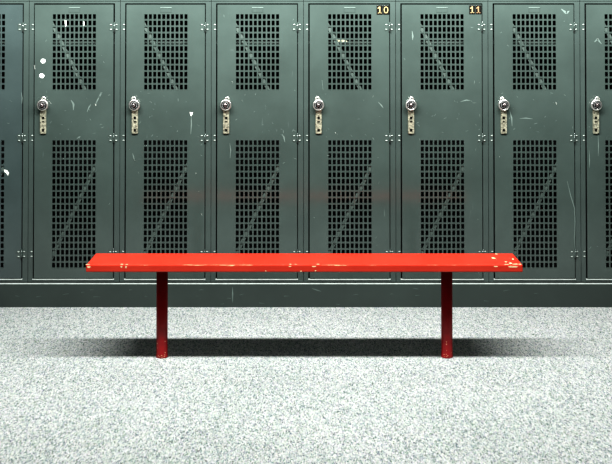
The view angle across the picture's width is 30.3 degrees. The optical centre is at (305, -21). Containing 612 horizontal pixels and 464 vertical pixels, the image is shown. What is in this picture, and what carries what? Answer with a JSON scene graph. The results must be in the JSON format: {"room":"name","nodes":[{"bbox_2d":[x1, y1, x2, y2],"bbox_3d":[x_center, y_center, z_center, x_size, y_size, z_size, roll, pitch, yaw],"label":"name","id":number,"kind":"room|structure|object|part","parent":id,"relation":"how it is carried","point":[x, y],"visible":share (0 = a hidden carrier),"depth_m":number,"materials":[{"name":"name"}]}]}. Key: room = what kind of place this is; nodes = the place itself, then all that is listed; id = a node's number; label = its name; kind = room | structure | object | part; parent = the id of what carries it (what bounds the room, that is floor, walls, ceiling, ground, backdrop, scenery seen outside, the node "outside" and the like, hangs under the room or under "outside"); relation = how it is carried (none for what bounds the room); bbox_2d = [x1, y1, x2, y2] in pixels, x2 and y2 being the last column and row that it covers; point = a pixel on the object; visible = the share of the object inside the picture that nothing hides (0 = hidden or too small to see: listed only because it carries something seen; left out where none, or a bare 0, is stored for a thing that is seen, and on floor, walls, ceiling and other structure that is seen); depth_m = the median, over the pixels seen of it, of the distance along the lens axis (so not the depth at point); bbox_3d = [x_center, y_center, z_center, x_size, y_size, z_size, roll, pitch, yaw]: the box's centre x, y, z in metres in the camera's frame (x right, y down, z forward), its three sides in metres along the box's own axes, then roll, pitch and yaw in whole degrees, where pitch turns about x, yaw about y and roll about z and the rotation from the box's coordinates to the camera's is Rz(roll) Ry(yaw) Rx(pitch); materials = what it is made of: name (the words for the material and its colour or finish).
{"room":"changing room","nodes":[
{"label":"changing room","id":0,"kind":"room"},
{"bbox_2d":[303,0,303,252],"bbox_3d":[0.000,0.182,6.188,10.000,2.900,0.120,0,-1,0],"label":"wall","id":1,"kind":"structure","parent":0,"point":[303,0],"depth_m":6.11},
{"bbox_2d":[0,307,611,463],"bbox_3d":[0.000,1.561,1.905,10.000,0.050,8.620,0,-1,0],"label":"floor","id":2,"kind":"structure","parent":0,"point":[79,385],"depth_m":4.42,"materials":[{"name":"white carpet"}]},
{"bbox_2d":[86,253,522,358],"bbox_3d":[-0.009,1.394,4.801,1.817,0.415,0.221,0,-1,0],"label":"bench","id":3,"kind":"object","parent":2,"relation":"on","point":[161,263],"visible":1,"depth_m":4.78,"materials":[{"name":"red metal"}]},
{"bbox_3d":[-0.611,1.410,4.807,0.051,0.384,0.051,0,-1,0],"label":"leg","id":4,"kind":"part","parent":3,"relation":"part of","materials":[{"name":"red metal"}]},
{"bbox_3d":[-0.009,1.202,4.805,1.817,0.031,0.221,0,-1,0],"label":"seat","id":5,"kind":"part","parent":3,"relation":"part of","materials":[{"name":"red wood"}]},
{"bbox_3d":[0.598,1.410,4.807,0.051,0.384,0.051,0,-1,0],"label":"leg","id":6,"kind":"part","parent":3,"relation":"part of","materials":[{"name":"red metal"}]},
{"bbox_2d":[0,272,611,306],"bbox_3d":[0.000,1.566,5.823,3.989,0.118,0.466,0,-1,0],"label":"plinth","id":7,"kind":"object","parent":2,"relation":"on","point":[12,294],"visible":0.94,"depth_m":5.59,"materials":[{"name":"metal"}]},
{"bbox_2d":[0,0,29,281],"bbox_3d":[-1.603,0.787,5.833,0.452,1.439,0.460,0,-1,0],"label":"locker","id":8,"kind":"object","parent":7,"relation":"on","point":[14,14],"visible":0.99,"depth_m":5.61,"materials":[{"name":"metal"}]},
{"bbox_2d":[28,0,120,281],"bbox_3d":[-1.149,0.787,5.828,0.451,1.439,0.472,0,-1,0],"label":"locker","id":9,"kind":"object","parent":7,"relation":"on","point":[75,45],"visible":0.97,"depth_m":5.61,"materials":[{"name":"metal"}]},
{"bbox_2d":[37,96,47,110],"bbox_3d":[-1.302,0.614,5.588,0.056,0.070,0.032,0,-1,0],"label":"padlock","id":10,"kind":"object","parent":9,"relation":"attached to","point":[42,104],"visible":1,"depth_m":5.58,"materials":[{"name":"silver metal"}]},
{"bbox_3d":[-1.302,0.681,5.603,0.030,0.165,0.018,0,-1,0],"label":"handle","id":11,"kind":"part","parent":9,"relation":"part of","materials":[{"name":"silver metal"}]},
{"bbox_2d":[34,39,114,43],"bbox_3d":[-1.149,0.321,5.861,0.443,0.010,0.418,0,-1,0],"label":"shelf","id":12,"kind":"object","parent":9,"relation":"attached to","point":[54,41],"depth_m":5.67,"materials":[{"name":"metal"}]},
{"bbox_2d":[120,0,211,281],"bbox_3d":[-0.697,0.787,5.828,0.450,1.439,0.472,0,-1,0],"label":"locker","id":13,"kind":"object","parent":7,"relation":"on","point":[166,52],"visible":0.94,"depth_m":5.61,"materials":[{"name":"metal"}]},
{"bbox_2d":[129,96,139,110],"bbox_3d":[-0.849,0.614,5.588,0.056,0.070,0.032,0,-1,0],"label":"padlock","id":14,"kind":"object","parent":13,"relation":"attached to","point":[134,104],"visible":1,"depth_m":5.58,"materials":[{"name":"silver metal"}]},
{"bbox_3d":[-0.847,0.681,5.603,0.030,0.165,0.018,0,-1,0],"label":"handle","id":15,"kind":"part","parent":13,"relation":"part of","materials":[{"name":"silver metal"}]},
{"bbox_2d":[125,39,205,43],"bbox_3d":[-0.697,0.321,5.861,0.442,0.010,0.418,0,-1,0],"label":"shelf","id":16,"kind":"object","parent":13,"relation":"attached to","point":[145,41],"depth_m":5.67,"materials":[{"name":"metal"}]},
{"bbox_2d":[211,0,302,281],"bbox_3d":[-0.241,0.787,5.828,0.456,1.439,0.472,0,-1,0],"label":"locker","id":17,"kind":"object","parent":7,"relation":"on","point":[257,56],"visible":0.91,"depth_m":5.61,"materials":[{"name":"metal"}]},
{"bbox_2d":[220,97,230,110],"bbox_3d":[-0.396,0.614,5.588,0.056,0.069,0.032,0,-1,0],"label":"padlock","id":18,"kind":"object","parent":17,"relation":"attached to","point":[225,104],"visible":1,"depth_m":5.58,"materials":[{"name":"silver metal"}]},
{"bbox_3d":[-0.395,0.681,5.603,0.030,0.165,0.018,0,-1,0],"label":"handle","id":19,"kind":"part","parent":17,"relation":"part of","materials":[{"name":"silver metal"}]},
{"bbox_2d":[216,39,297,43],"bbox_3d":[-0.241,0.321,5.861,0.448,0.010,0.418,0,-1,0],"label":"shelf","id":20,"kind":"object","parent":17,"relation":"attached to","point":[237,41],"depth_m":5.67,"materials":[{"name":"metal"}]},
{"bbox_2d":[304,0,395,281],"bbox_3d":[0.216,0.787,5.828,0.455,1.439,0.472,0,-1,0],"label":"locker","id":21,"kind":"object","parent":7,"relation":"on","point":[350,143],"visible":0.93,"depth_m":5.61,"materials":[{"name":"metal"}]},
{"bbox_2d":[313,97,323,110],"bbox_3d":[0.062,0.614,5.588,0.056,0.070,0.032,0,-1,0],"label":"padlock","id":22,"kind":"object","parent":21,"relation":"attached to","point":[318,104],"visible":1,"depth_m":5.58,"materials":[{"name":"silver metal"}]},
{"bbox_3d":[0.063,0.681,5.603,0.030,0.165,0.018,0,-1,0],"label":"handle","id":23,"kind":"part","parent":21,"relation":"part of","materials":[{"name":"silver metal"}]},
{"bbox_2d":[308,39,389,43],"bbox_3d":[0.216,0.321,5.861,0.447,0.010,0.418,0,-1,0],"label":"shelf","id":24,"kind":"object","parent":21,"relation":"attached to","point":[329,41],"depth_m":5.65,"materials":[{"name":"metal"}]},
{"bbox_3d":[0.382,0.152,5.622,0.062,0.047,0.003,0,-1,0],"label":"number plate","id":25,"kind":"part","parent":21,"relation":"part of","materials":[{"name":"black metal"}]},
{"bbox_2d":[395,0,488,281],"bbox_3d":[0.675,0.787,5.828,0.457,1.439,0.472,0,-1,0],"label":"locker","id":26,"kind":"object","parent":7,"relation":"on","point":[441,46],"visible":0.91,"depth_m":5.62,"materials":[{"name":"metal"}]},
{"bbox_2d":[405,96,416,110],"bbox_3d":[0.519,0.614,5.588,0.056,0.070,0.032,0,-1,0],"label":"padlock","id":27,"kind":"object","parent":26,"relation":"attached to","point":[411,105],"visible":1,"depth_m":5.58,"materials":[{"name":"silver metal"}]},
{"bbox_3d":[0.520,0.681,5.603,0.030,0.165,0.018,0,-1,0],"label":"handle","id":28,"kind":"part","parent":26,"relation":"part of","materials":[{"name":"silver metal"}]},
{"bbox_2d":[400,39,463,43],"bbox_3d":[0.675,0.321,5.861,0.449,0.010,0.418,0,-1,0],"label":"shelf","id":29,"kind":"object","parent":26,"relation":"attached to","point":[435,41],"depth_m":5.67,"materials":[{"name":"metal"}]},
{"bbox_3d":[0.841,0.151,5.623,0.061,0.045,0.003,0,-1,0],"label":"number plate","id":30,"kind":"part","parent":26,"relation":"part of","materials":[{"name":"black metal"}]},
{"bbox_2d":[488,0,580,281],"bbox_3d":[1.133,0.787,5.828,0.454,1.439,0.472,0,-1,0],"label":"locker","id":31,"kind":"object","parent":7,"relation":"on","point":[534,199],"visible":1,"depth_m":5.61,"materials":[{"name":"metal"}]},
{"bbox_2d":[498,97,509,110],"bbox_3d":[0.978,0.614,5.588,0.056,0.069,0.032,0,-1,0],"label":"padlock","id":32,"kind":"object","parent":31,"relation":"attached to","point":[504,105],"visible":1,"depth_m":5.58,"materials":[{"name":"silver metal"}]},
{"bbox_3d":[0.979,0.681,5.603,0.030,0.165,0.018,0,-1,0],"label":"handle","id":33,"kind":"part","parent":31,"relation":"part of","materials":[{"name":"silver metal"}]},
{"bbox_2d":[493,39,555,43],"bbox_3d":[1.133,0.321,5.861,0.446,0.010,0.418,0,-1,0],"label":"shelf","id":34,"kind":"object","parent":31,"relation":"attached to","point":[514,41],"depth_m":5.67,"materials":[{"name":"metal"}]},
{"bbox_2d":[579,0,611,281],"bbox_3d":[1.589,0.787,5.828,0.455,1.439,0.472,0,-1,0],"label":"locker","id":35,"kind":"object","parent":7,"relation":"on","point":[595,15],"visible":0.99,"depth_m":5.61,"materials":[{"name":"metal"}]},
{"bbox_3d":[1.436,0.681,5.603,0.030,0.165,0.018,0,-1,0],"label":"handle","id":36,"kind":"part","parent":35,"relation":"part of","materials":[{"name":"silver metal"}]},
{"bbox_2d":[591,97,601,110],"bbox_3d":[1.435,0.614,5.588,0.056,0.070,0.032,0,-1,0],"label":"padlock","id":37,"kind":"object","parent":35,"relation":"attached to","point":[596,104],"visible":1,"depth_m":5.58,"materials":[{"name":"silver metal"}]}
]}

